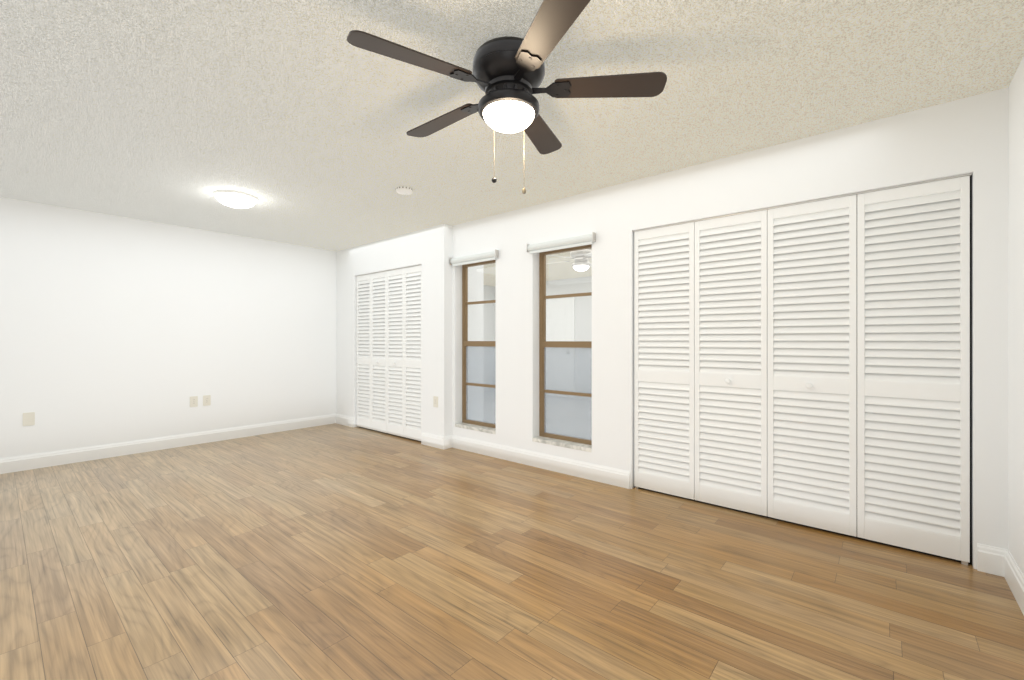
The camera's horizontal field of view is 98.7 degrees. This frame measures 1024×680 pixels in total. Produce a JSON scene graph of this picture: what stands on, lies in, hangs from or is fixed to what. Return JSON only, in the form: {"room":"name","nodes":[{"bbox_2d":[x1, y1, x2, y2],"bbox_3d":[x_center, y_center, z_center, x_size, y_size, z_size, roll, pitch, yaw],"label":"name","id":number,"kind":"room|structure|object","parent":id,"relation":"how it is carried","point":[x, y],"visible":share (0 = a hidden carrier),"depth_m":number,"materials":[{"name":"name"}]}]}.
{"room":"empty bedroom","nodes":[
{"label":"empty bedroom","id":0,"kind":"room"},
{"bbox_2d":[0,197,335,457],"bbox_3d":[-4.530,-0.040,3.973,0.150,2.440,6.100,0,0,40],"label":"wall","id":1,"kind":"structure","parent":0,"point":[115,329],"depth_m":4.66,"materials":[{"name":"white paint"}]},
{"bbox_2d":[23,412,34,425],"bbox_3d":[-4.402,0.720,4.004,0.006,0.118,0.074,0,0,40],"label":"electrical outlet","id":2,"kind":"object","parent":1,"relation":"attached to","point":[28,418],"visible":1,"depth_m":4.00,"materials":[{"name":"white plastic"}]},
{"bbox_2d":[0,414,335,473],"bbox_3d":[-4.409,1.113,3.988,0.016,0.135,5.920,0,0,40],"label":"baseboard","id":3,"kind":"structure","parent":1,"relation":"attached to","point":[54,458],"depth_m":4.64,"materials":[{"name":"white paint"}]},
{"bbox_2d":[190,395,210,406],"bbox_3d":[-3.550,0.695,5.007,0.008,0.118,0.199,0,0,40],"label":"wall outlets","id":4,"kind":"object","parent":1,"relation":"attached to","point":[194,400],"visible":1,"depth_m":4.98,"materials":[{"name":"white plastic"}]},
{"bbox_2d":[336,224,451,436],"bbox_3d":[-1.588,-0.040,5.654,2.465,2.440,0.270,0,0,40],"label":"wall","id":5,"kind":"structure","parent":0,"point":[429,249],"depth_m":4.98,"materials":[{"name":"white paint"}]},
{"bbox_2d":[336,414,353,426],"bbox_3d":[-2.312,1.113,6.080,0.448,0.135,0.016,0,0,40],"label":"baseboard","id":6,"kind":"structure","parent":5,"relation":"attached to","point":[345,420],"depth_m":6.07,"materials":[{"name":"white paint"}]},
{"bbox_2d":[356,264,421,440],"bbox_3d":[-1.565,0.155,5.483,1.432,2.049,0.061,0,0,40],"label":"closet","id":7,"kind":"object","parent":5,"relation":"attached to","point":[389,351],"visible":0.96,"depth_m":5.45,"materials":[{"name":"white paint"}]},
{"bbox_2d":[421,432,447,449],"bbox_3d":[-0.869,1.113,4.870,0.389,0.135,0.036,0,0,40],"label":"baseboard","id":8,"kind":"structure","parent":5,"relation":"attached to","point":[441,442],"depth_m":4.83,"materials":[{"name":"white paint"}]},
{"bbox_2d":[433,396,437,406],"bbox_3d":[-0.841,0.680,4.838,0.074,0.118,0.008,0,0,40],"label":"outlet","id":9,"kind":"object","parent":5,"relation":"attached to","point":[435,401],"visible":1,"depth_m":4.84,"materials":[{"name":"white plastic"}]},
{"bbox_2d":[361,265,483,441],"bbox_3d":[-1.254,-0.040,5.850,1.560,2.440,0.898,0,0,40],"label":"wall","id":10,"kind":"structure","parent":0,"point":[479,323],"depth_m":5.59,"materials":[{"name":"white paint"}]},
{"bbox_2d":[484,285,493,390],"bbox_3d":[-1.884,-0.040,8.717,0.150,2.440,4.320,0,0,40],"label":"wall","id":11,"kind":"structure","parent":0,"point":[488,312],"depth_m":10.21,"materials":[{"name":"white paint"}]},
{"bbox_2d":[0,390,1023,679],"bbox_3d":[-0.938,1.230,3.942,7.770,0.100,10.700,0,0,40],"label":"floor","id":12,"kind":"structure","parent":0,"point":[334,551],"depth_m":2.16,"materials":[{"name":"brown wood"}]},
{"bbox_2d":[0,0,1023,285],"bbox_3d":[-0.938,-1.310,3.942,7.770,0.100,10.700,0,0,40],"label":"ceiling","id":13,"kind":"structure","parent":0,"point":[298,118],"depth_m":2.28,"materials":[{"name":"white paint"}]},
{"bbox_2d":[213,189,258,208],"bbox_3d":[-2.409,-1.210,3.839,0.340,0.099,0.340,0,0,40],"label":"ceiling light","id":14,"kind":"object","parent":13,"relation":"attached to","point":[235,199],"visible":1,"depth_m":3.75,"materials":[{"name":"white glass"}]},
{"bbox_2d":[395,186,412,194],"bbox_3d":[-0.897,-1.240,3.658,0.142,0.040,0.142,0,0,40],"label":"smoke detector","id":15,"kind":"object","parent":13,"relation":"attached to","point":[404,190],"visible":1,"depth_m":3.62,"materials":[{"name":"white plastic"}]},
{"bbox_2d":[347,0,666,193],"bbox_3d":[-0.041,-0.963,1.973,1.289,0.594,1.309,0,0,40],"label":"ceiling fan","id":16,"kind":"object","parent":13,"relation":"hanging from","point":[507,76],"visible":1,"depth_m":1.85,"materials":[{"name":"brown wood"}]},
{"bbox_2d":[494,276,591,399],"bbox_3d":[2.474,-0.040,7.965,7.770,2.440,0.150,0,0,40],"label":"wall","id":17,"kind":"structure","parent":0,"point":[568,288],"depth_m":8.82,"materials":[{"name":"white paint"}]},
{"bbox_2d":[546,297,574,397],"bbox_3d":[0.877,0.125,9.166,0.960,2.110,0.082,0,0,40],"label":"door","id":18,"kind":"structure","parent":17,"relation":"in","point":[564,329],"depth_m":9.09,"materials":[{"name":"white paint"}]},
{"bbox_2d":[452,87,1007,568],"bbox_3d":[1.014,-0.040,3.526,4.255,2.440,0.150,0,0,40],"label":"wall","id":19,"kind":"structure","parent":0,"point":[968,135],"depth_m":3.04,"materials":[{"name":"white paint"}]},
{"bbox_2d":[450,249,498,433],"bbox_3d":[-0.361,0.025,4.657,0.675,1.850,0.195,0,0,40],"label":"window","id":20,"kind":"structure","parent":19,"relation":"in","point":[466,262],"depth_m":4.75,"materials":[{"name":"clear glass"}]},
{"bbox_2d":[448,435,629,488],"bbox_3d":[0.128,1.113,4.153,2.093,0.135,0.040,0,0,40],"label":"baseboard","id":21,"kind":"structure","parent":19,"relation":"attached to","point":[603,474],"depth_m":4.00,"materials":[{"name":"white paint"}]},
{"bbox_2d":[526,232,595,451],"bbox_3d":[0.466,0.025,3.955,0.705,1.850,0.195,0,0,40],"label":"window","id":22,"kind":"structure","parent":19,"relation":"in","point":[561,246],"depth_m":4.02,"materials":[{"name":"clear glass"}]},
{"bbox_2d":[633,173,971,564],"bbox_3d":[1.678,0.155,2.890,1.872,2.049,0.061,0,0,40],"label":"closet","id":23,"kind":"object","parent":19,"relation":"attached to","point":[807,363],"visible":1,"depth_m":2.72,"materials":[{"name":"white paint"}]},
{"bbox_2d":[639,175,971,563],"bbox_3d":[1.950,-0.040,3.212,2.000,2.440,0.778,0,0,40],"label":"wall","id":24,"kind":"structure","parent":0,"point":[970,420],"depth_m":2.33,"materials":[{"name":"white paint"}]},
{"bbox_2d":[1008,56,1023,574],"bbox_3d":[0.519,-0.040,-0.231,0.150,2.440,6.220,0,0,40],"label":"wall","id":25,"kind":"structure","parent":0,"point":[1016,318],"depth_m":2.06,"materials":[{"name":"white paint"}]},
{"bbox_2d":[992,546,1023,614],"bbox_3d":[0.509,1.113,-0.104,0.030,0.135,6.040,0,0,40],"label":"baseboard","id":26,"kind":"structure","parent":25,"relation":"attached to","point":[996,561],"depth_m":2.10,"materials":[{"name":"white paint"}]}
]}

